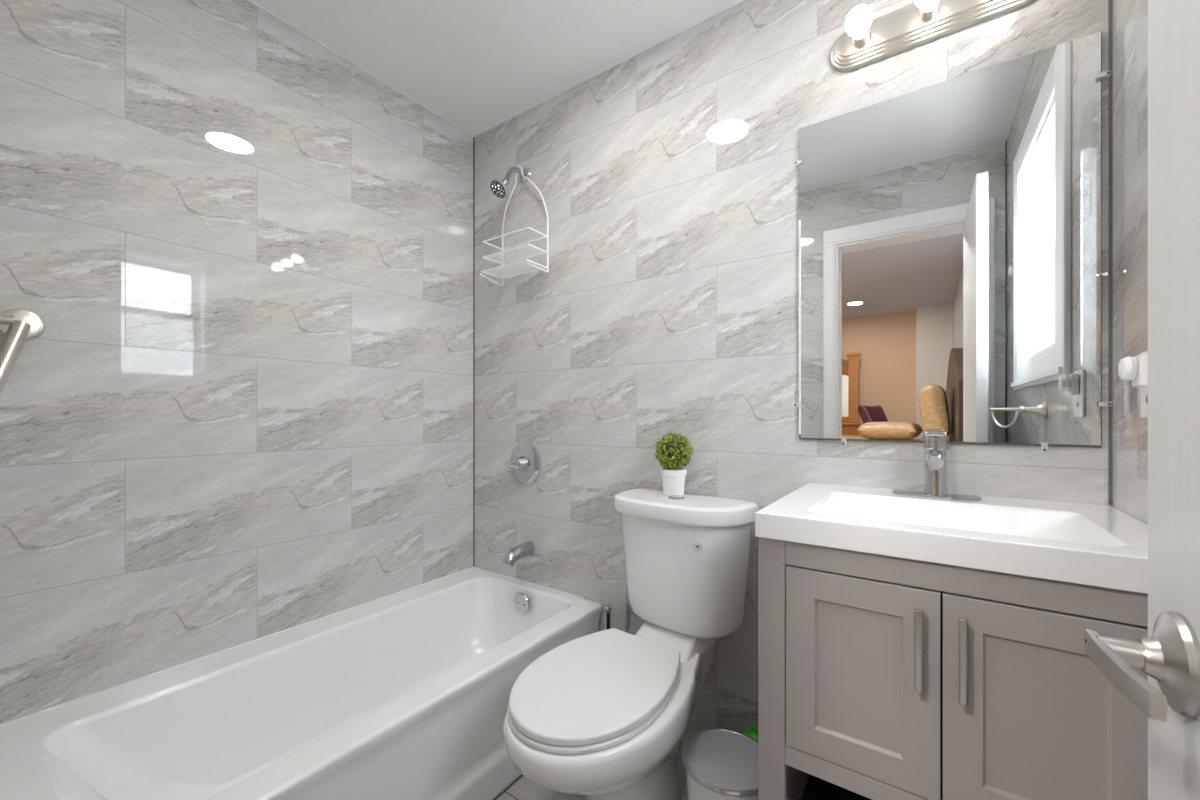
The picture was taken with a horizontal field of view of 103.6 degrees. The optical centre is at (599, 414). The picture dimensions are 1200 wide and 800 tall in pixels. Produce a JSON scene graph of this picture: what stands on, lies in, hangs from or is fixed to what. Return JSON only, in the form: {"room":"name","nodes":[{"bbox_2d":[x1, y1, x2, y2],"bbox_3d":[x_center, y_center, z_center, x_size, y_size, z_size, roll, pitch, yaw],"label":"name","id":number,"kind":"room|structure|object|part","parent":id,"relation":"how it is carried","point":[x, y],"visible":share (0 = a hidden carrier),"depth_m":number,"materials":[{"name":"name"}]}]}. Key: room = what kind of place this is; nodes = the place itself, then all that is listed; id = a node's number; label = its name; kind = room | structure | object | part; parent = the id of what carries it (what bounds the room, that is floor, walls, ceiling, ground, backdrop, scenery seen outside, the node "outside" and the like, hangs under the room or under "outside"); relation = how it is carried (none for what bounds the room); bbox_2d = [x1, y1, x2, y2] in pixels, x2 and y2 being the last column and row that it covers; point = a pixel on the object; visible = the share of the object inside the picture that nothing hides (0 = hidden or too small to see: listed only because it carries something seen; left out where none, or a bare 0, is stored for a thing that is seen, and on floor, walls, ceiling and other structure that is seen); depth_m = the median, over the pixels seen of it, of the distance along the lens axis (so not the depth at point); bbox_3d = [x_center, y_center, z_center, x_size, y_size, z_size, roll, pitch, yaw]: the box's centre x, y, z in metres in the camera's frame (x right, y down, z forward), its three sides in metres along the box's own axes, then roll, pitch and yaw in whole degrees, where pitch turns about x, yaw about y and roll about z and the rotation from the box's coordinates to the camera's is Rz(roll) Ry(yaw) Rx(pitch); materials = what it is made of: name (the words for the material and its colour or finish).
{"room":"bathroom","nodes":[
{"label":"bathroom","id":0,"kind":"room"},
{"bbox_2d":[0,0,472,723],"bbox_3d":[-1.101,-0.107,1.598,0.100,2.415,1.617,0,0,35],"label":"wall","id":1,"kind":"structure","parent":0,"point":[240,411],"depth_m":1.41,"materials":[{"name":"tile"}]},
{"bbox_2d":[0,309,43,394],"bbox_3d":[-1.357,0.011,0.975,0.147,0.522,0.317,0,0,-23],"label":"grab bar","id":2,"kind":"object","parent":1,"relation":"attached to","point":[18,326],"visible":1,"depth_m":1.09,"materials":[{"name":"silver metal"}]},
{"bbox_3d":[-1.402,-0.220,1.047,0.022,0.021,0.127,0,0,35],"label":"return arm","id":3,"kind":"part","parent":2,"relation":"part of","materials":[{"name":"silver metal"}]},
{"bbox_2d":[247,0,473,137],"bbox_3d":[-1.024,-1.312,1.615,0.006,0.006,1.493,0,0,35],"label":"trim","id":4,"kind":"structure","parent":1,"relation":"attached to","point":[250,1],"depth_m":1.75,"materials":[{"name":"white"}]},
{"bbox_2d":[252,0,740,135],"bbox_3d":[-0.146,-1.345,0.990,2.362,0.060,1.717,0,0,35],"label":"ceiling","id":5,"kind":"structure","parent":0,"point":[478,65],"depth_m":1.65,"materials":[{"name":"white paint"}]},
{"bbox_2d":[496,776,687,799],"bbox_3d":[-0.175,1.125,1.010,2.292,0.050,1.717,0,0,35],"label":"floor","id":6,"kind":"structure","parent":0,"point":[524,788],"depth_m":1.37,"materials":[{"name":"grey tile"}]},
{"bbox_2d":[0,567,601,799],"bbox_3d":[-0.719,0.908,1.406,0.746,0.383,1.492,0,0,35],"label":"bathtub","id":7,"kind":"object","parent":6,"relation":"on","point":[404,694],"visible":0.92,"depth_m":1.32,"materials":[{"name":"white ceramic"}]},
{"bbox_2d":[493,774,522,799],"bbox_3d":[-0.413,1.098,1.189,0.005,0.004,1.497,0,0,35],"label":"trim","id":8,"kind":"structure","parent":7,"relation":"attached to","point":[521,775],"depth_m":1.39,"materials":[{"name":"grey"}]},
{"bbox_3d":[-0.321,0.775,1.952,0.084,0.083,0.025,0,0,35],"label":"overflow plate","id":9,"kind":"part","parent":7,"relation":"part of","materials":[{"name":"silver metal"}]},
{"bbox_2d":[605,605,611,628],"bbox_3d":[0.030,0.895,1.719,0.088,0.409,0.088,0,0,35],"label":"toilet brush","id":10,"kind":"object","parent":6,"relation":"on","point":[608,608],"visible":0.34,"depth_m":1.71,"materials":[{"name":"black plastic"}]},
{"bbox_3d":[0.030,0.839,1.719,0.013,0.247,0.013,0,0,35],"label":"handle","id":11,"kind":"part","parent":10,"relation":"part of","materials":[{"name":"black plastic"}]},
{"bbox_2d":[503,488,759,799],"bbox_3d":[0.069,0.678,1.278,0.468,0.844,0.746,0,0,39],"label":"toilet","id":12,"kind":"object","parent":6,"relation":"on","point":[607,714],"visible":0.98,"depth_m":1.28,"materials":[{"name":"white ceramic"}]},
{"bbox_3d":[-0.016,0.692,1.198,0.373,0.014,0.486,0,0,39],"label":"seat","id":13,"kind":"part","parent":12,"relation":"part of","materials":[{"name":"white plastic"}]},
{"bbox_3d":[-0.011,0.673,1.203,0.371,0.019,0.496,0,0,39],"label":"lid","id":14,"kind":"part","parent":12,"relation":"part of","materials":[{"name":"white plastic"}]},
{"bbox_3d":[0.064,0.899,1.272,0.396,0.401,0.730,0,0,39],"label":"bowl","id":15,"kind":"part","parent":12,"relation":"part of","materials":[{"name":"white ceramic"}]},
{"bbox_2d":[654,432,693,495],"bbox_3d":[0.241,0.159,1.553,0.127,0.204,0.133,0,0,35],"label":"potted plant","id":16,"kind":"object","parent":12,"relation":"on","point":[673,452],"visible":1,"depth_m":1.52,"materials":[{"name":"green plant"}]},
{"bbox_3d":[0.242,0.219,1.552,0.085,0.084,0.085,0,0,35],"label":"pot","id":17,"kind":"part","parent":16,"relation":"part of","materials":[{"name":"white ceramic"}]},
{"bbox_3d":[0.222,0.681,1.467,0.212,0.050,0.223,0,0,39],"label":"tank seat","id":18,"kind":"part","parent":12,"relation":"part of","materials":[{"name":"white ceramic"}]},
{"bbox_3d":[0.238,0.480,1.483,0.428,0.360,0.202,0,0,39],"label":"tank","id":19,"kind":"part","parent":12,"relation":"part of","materials":[{"name":"white ceramic"}]},
{"bbox_3d":[0.234,0.287,1.479,0.468,0.052,0.226,0,0,39],"label":"tank lid","id":20,"kind":"part","parent":12,"relation":"part of","materials":[{"name":"white ceramic"}]},
{"bbox_2d":[681,728,757,799],"bbox_3d":[0.308,0.964,1.142,0.218,0.271,0.218,0,0,35],"label":"trash can","id":21,"kind":"object","parent":6,"relation":"on","point":[720,763],"visible":0.86,"depth_m":1.12,"materials":[{"name":"white metal"}]},
{"bbox_2d":[744,722,757,740],"bbox_3d":[0.453,1.001,1.374,0.070,0.198,0.070,0,0,35],"label":"bottle","id":22,"kind":"object","parent":6,"relation":"on","point":[752,731],"visible":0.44,"depth_m":1.36,"materials":[{"name":"green plastic"}]},
{"bbox_2d":[758,537,1147,799],"bbox_3d":[0.708,0.673,0.983,0.606,0.854,0.540,0,0,35],"label":"vanity cabinet","id":23,"kind":"object","parent":6,"relation":"on","point":[881,677],"visible":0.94,"depth_m":0.79,"materials":[{"name":"grey paint"}]},
{"bbox_3d":[0.481,0.673,1.173,0.016,0.854,0.489,0,0,35],"label":"panel","id":24,"kind":"part","parent":23,"relation":"part of","materials":[{"name":"grey paint"}]},
{"bbox_3d":[0.472,0.474,0.866,0.247,0.352,0.019,0,0,35],"label":"door","id":25,"kind":"part","parent":23,"relation":"part of","materials":[{"name":"grey paint"}]},
{"bbox_3d":[0.535,0.392,0.792,0.012,0.137,0.030,0,0,35],"label":"bar pull","id":26,"kind":"part","parent":23,"relation":"part of","materials":[{"name":"silver metal"}]},
{"bbox_2d":[755,483,1147,593],"bbox_3d":[0.714,0.243,0.993,0.614,0.093,0.520,0,0,35],"label":"sink","id":27,"kind":"object","parent":23,"relation":"in","point":[1105,546],"visible":0.91,"depth_m":0.86,"materials":[{"name":"white ceramic"}]},
{"bbox_2d":[892,431,981,500],"bbox_3d":[0.790,0.118,1.113,0.176,0.158,0.134,0,0,35],"label":"faucet","id":28,"kind":"object","parent":27,"relation":"on","point":[935,443],"visible":1,"depth_m":1.12,"materials":[{"name":"silver metal"}]},
{"bbox_3d":[0.781,0.101,1.100,0.040,0.041,0.103,0,0,35],"label":"spout","id":29,"kind":"part","parent":28,"relation":"part of","materials":[{"name":"silver metal"}]},
{"bbox_3d":[0.797,0.043,1.122,0.043,0.010,0.093,0,0,35],"label":"lever","id":30,"kind":"part","parent":28,"relation":"part of","materials":[{"name":"silver metal"}]},
{"bbox_3d":[0.813,0.194,1.146,0.176,0.006,0.054,0,0,35],"label":"deck plate","id":31,"kind":"part","parent":28,"relation":"part of","materials":[{"name":"silver metal"}]},
{"bbox_3d":[0.584,0.392,0.758,0.012,0.137,0.030,0,0,35],"label":"bar pull","id":32,"kind":"part","parent":23,"relation":"part of","materials":[{"name":"silver metal"}]},
{"bbox_3d":[0.678,0.474,0.722,0.248,0.352,0.019,0,0,35],"label":"door","id":33,"kind":"part","parent":23,"relation":"part of","materials":[{"name":"grey paint"}]},
{"bbox_2d":[474,0,1111,734],"bbox_3d":[0.310,-0.107,1.657,2.342,2.415,0.100,0,0,35],"label":"wall","id":34,"kind":"structure","parent":0,"point":[667,177],"depth_m":1.60,"materials":[{"name":"tile"}]},
{"bbox_2d":[473,137,474,566],"bbox_3d":[-0.595,-0.300,2.229,0.004,2.030,0.004,0,0,35],"label":"trim","id":35,"kind":"structure","parent":34,"relation":"attached to","point":[474,137],"depth_m":2.23,"materials":[{"name":"grey"}]},
{"bbox_2d":[489,167,530,198],"bbox_3d":[-0.371,-0.973,1.953,0.084,0.183,0.198,0,0,35],"label":"shower","id":36,"kind":"object","parent":34,"relation":"attached to","point":[498,187],"visible":0.98,"depth_m":1.91,"materials":[{"name":"silver metal"}]},
{"bbox_2d":[480,166,548,286],"bbox_3d":[-0.356,-0.810,1.955,0.271,0.491,0.129,0,0,35],"label":"shower caddy","id":37,"kind":"object","parent":36,"relation":"hanging from","point":[543,267],"visible":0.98,"depth_m":1.95,"materials":[{"name":"white metal"}]},
{"bbox_3d":[-0.465,-0.579,2.029,0.006,0.028,0.126,0,0,35],"label":"rail","id":38,"kind":"part","parent":37,"relation":"part of","materials":[{"name":"white metal"}]},
{"bbox_2d":[481,259,547,278],"bbox_3d":[-0.356,-0.602,1.956,0.269,0.006,0.126,0,0,35],"label":"shelf","id":39,"kind":"object","parent":37,"relation":"attached to","point":[543,267],"depth_m":1.95,"materials":[{"name":"white metal"}]},
{"bbox_2d":[482,243,547,264],"bbox_3d":[-0.354,-0.665,1.959,0.269,0.006,0.118,0,0,35],"label":"shelf","id":40,"kind":"object","parent":37,"relation":"attached to","point":[534,247],"depth_m":1.95,"materials":[{"name":"white metal"}]},
{"bbox_3d":[-0.354,-0.730,1.959,0.269,0.006,0.118,0,0,35],"label":"guard rail","id":41,"kind":"part","parent":37,"relation":"part of","materials":[{"name":"white metal"}]},
{"bbox_3d":[-0.325,-0.812,1.999,0.271,0.488,0.021,0,0,35],"label":"hanger frame","id":42,"kind":"part","parent":37,"relation":"part of","materials":[{"name":"white metal"}]},
{"bbox_3d":[-0.247,-0.588,1.883,0.006,0.011,0.115,0,0,35],"label":"rail","id":43,"kind":"part","parent":37,"relation":"part of","materials":[{"name":"white metal"}]},
{"bbox_3d":[-0.356,-0.998,1.979,0.028,0.100,0.139,0,0,29],"label":"arm","id":44,"kind":"part","parent":36,"relation":"part of","materials":[{"name":"silver metal"}]},
{"bbox_2d":[502,541,534,566],"bbox_3d":[-0.343,0.580,1.961,0.060,0.080,0.152,0,0,35],"label":"tub spout","id":45,"kind":"object","parent":34,"relation":"attached to","point":[527,548],"visible":1,"depth_m":1.94,"materials":[{"name":"silver metal"}]},
{"bbox_2d":[504,442,540,483],"bbox_3d":[-0.343,0.207,2.005,0.178,0.178,0.079,0,0,35],"label":"shower valve","id":46,"kind":"object","parent":34,"relation":"attached to","point":[525,462],"visible":1,"depth_m":2.00,"materials":[{"name":"silver metal"}]},
{"bbox_3d":[-0.375,0.207,2.003,0.065,0.041,0.041,0,0,8],"label":"lever","id":47,"kind":"part","parent":46,"relation":"part of","materials":[{"name":"silver metal"}]},
{"bbox_3d":[-0.344,0.207,2.004,0.062,0.062,0.053,0,0,35],"label":"lever handle","id":48,"kind":"part","parent":46,"relation":"part of","materials":[{"name":"silver metal"}]},
{"bbox_2d":[474,0,743,136],"bbox_3d":[0.260,-1.313,1.629,2.081,0.003,0.003,0,0,35],"label":"trim","id":49,"kind":"structure","parent":34,"relation":"attached to","point":[741,0],"depth_m":1.76,"materials":[{"name":"white"}]},
{"bbox_2d":[623,579,628,632],"bbox_3d":[0.096,0.769,1.731,0.046,0.362,0.022,0,0,35],"label":"supply hose","id":50,"kind":"object","parent":34,"relation":"attached to","point":[625,626],"visible":0.44,"depth_m":1.73,"materials":[{"name":"silver metal"}]},
{"bbox_2d":[830,0,1034,71],"bbox_3d":[0.812,-1.018,1.161,0.468,0.110,0.134,0,0,35],"label":"vanity light","id":51,"kind":"object","parent":34,"relation":"attached to","point":[865,41],"visible":1,"depth_m":1.21,"materials":[{"name":"silver metal"}]},
{"bbox_3d":[0.671,-1.018,1.224,0.062,0.062,0.074,0,0,35],"label":"bulb","id":52,"kind":"part","parent":51,"relation":"part of","materials":[{"name":"white glass"}]},
{"bbox_2d":[852,27,870,46],"bbox_3d":[0.700,-1.018,1.264,0.044,0.044,0.030,0,0,35],"label":"socket","id":53,"kind":"object","parent":51,"relation":"attached to","point":[864,40],"depth_m":1.26,"materials":[{"name":"white glass"}]},
{"bbox_3d":[0.794,-1.018,1.137,0.062,0.062,0.074,0,0,35],"label":"bulb","id":54,"kind":"part","parent":51,"relation":"part of","materials":[{"name":"white glass"}]},
{"bbox_2d":[919,0,939,19],"bbox_3d":[0.823,-1.018,1.178,0.044,0.044,0.030,0,0,35],"label":"socket","id":55,"kind":"object","parent":51,"relation":"attached to","point":[933,13],"depth_m":1.18,"materials":[{"name":"white glass"}]},
{"bbox_2d":[799,31,1101,447],"bbox_3d":[0.844,-0.386,1.214,0.625,0.915,0.004,0,0,35],"label":"wall mirror","id":56,"kind":"object","parent":34,"relation":"attached to","point":[950,231],"visible":0.93,"depth_m":1.17,"materials":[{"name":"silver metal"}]},
{"bbox_2d":[801,591,942,799],"bbox_3d":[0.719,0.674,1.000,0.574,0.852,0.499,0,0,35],"label":"door","id":57,"kind":"structure","parent":0,"point":[867,733],"depth_m":0.85,"materials":[{"name":"grey wood"}]},
{"bbox_2d":[1112,0,1147,524],"bbox_3d":[0.757,-0.107,0.369,0.170,2.415,1.497,0,0,35],"label":"wall","id":58,"kind":"structure","parent":0,"point":[1130,17],"depth_m":0.93,"materials":[{"name":"tile"}]},
{"bbox_2d":[1108,0,1112,504],"bbox_3d":[1.113,-0.560,1.029,0.005,1.510,0.007,0,0,35],"label":"trim","id":59,"kind":"structure","parent":58,"relation":"attached to","point":[1110,2],"depth_m":1.03,"materials":[{"name":"grey"}]},
{"bbox_2d":[1141,351,1147,417],"bbox_3d":[0.976,-0.055,0.836,0.008,0.120,0.080,0,0,35],"label":"outlet plate","id":60,"kind":"object","parent":58,"relation":"attached to","point":[1144,390],"visible":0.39,"depth_m":0.85,"materials":[{"name":"white plastic"}]},
{"bbox_2d":[1118,353,1147,386],"bbox_3d":[0.958,-0.079,0.849,0.037,0.058,0.046,0,0,35],"label":"night light","id":61,"kind":"object","parent":60,"relation":"attached to","point":[1135,368],"visible":0.98,"depth_m":0.83,"materials":[{"name":"white plastic"}]},
{"bbox_3d":[0.951,-0.084,0.853,0.020,0.044,0.044,0,0,35],"label":"lamp shade","id":62,"kind":"part","parent":61,"relation":"part of","materials":[{"name":"white plastic"}]},
{"bbox_3d":[-1.163,-0.107,0.716,3.673,2.415,0.100,0,0,35],"label":"wall","id":63,"kind":"structure","parent":0,"visible":0},
{"bbox_2d":[1084,0,1199,799],"bbox_3d":[0.306,0.076,0.164,0.091,2.023,0.637,0,0,34],"label":"door","id":64,"kind":"structure","parent":63,"relation":"in","point":[1169,655],"depth_m":0.37,"materials":[{"name":"white paint"}]},
{"bbox_3d":[0.409,0.189,0.354,0.051,0.075,0.122,0,0,35],"label":"handle","id":65,"kind":"part","parent":64,"relation":"part of","materials":[{"name":"silver metal"}]}
]}

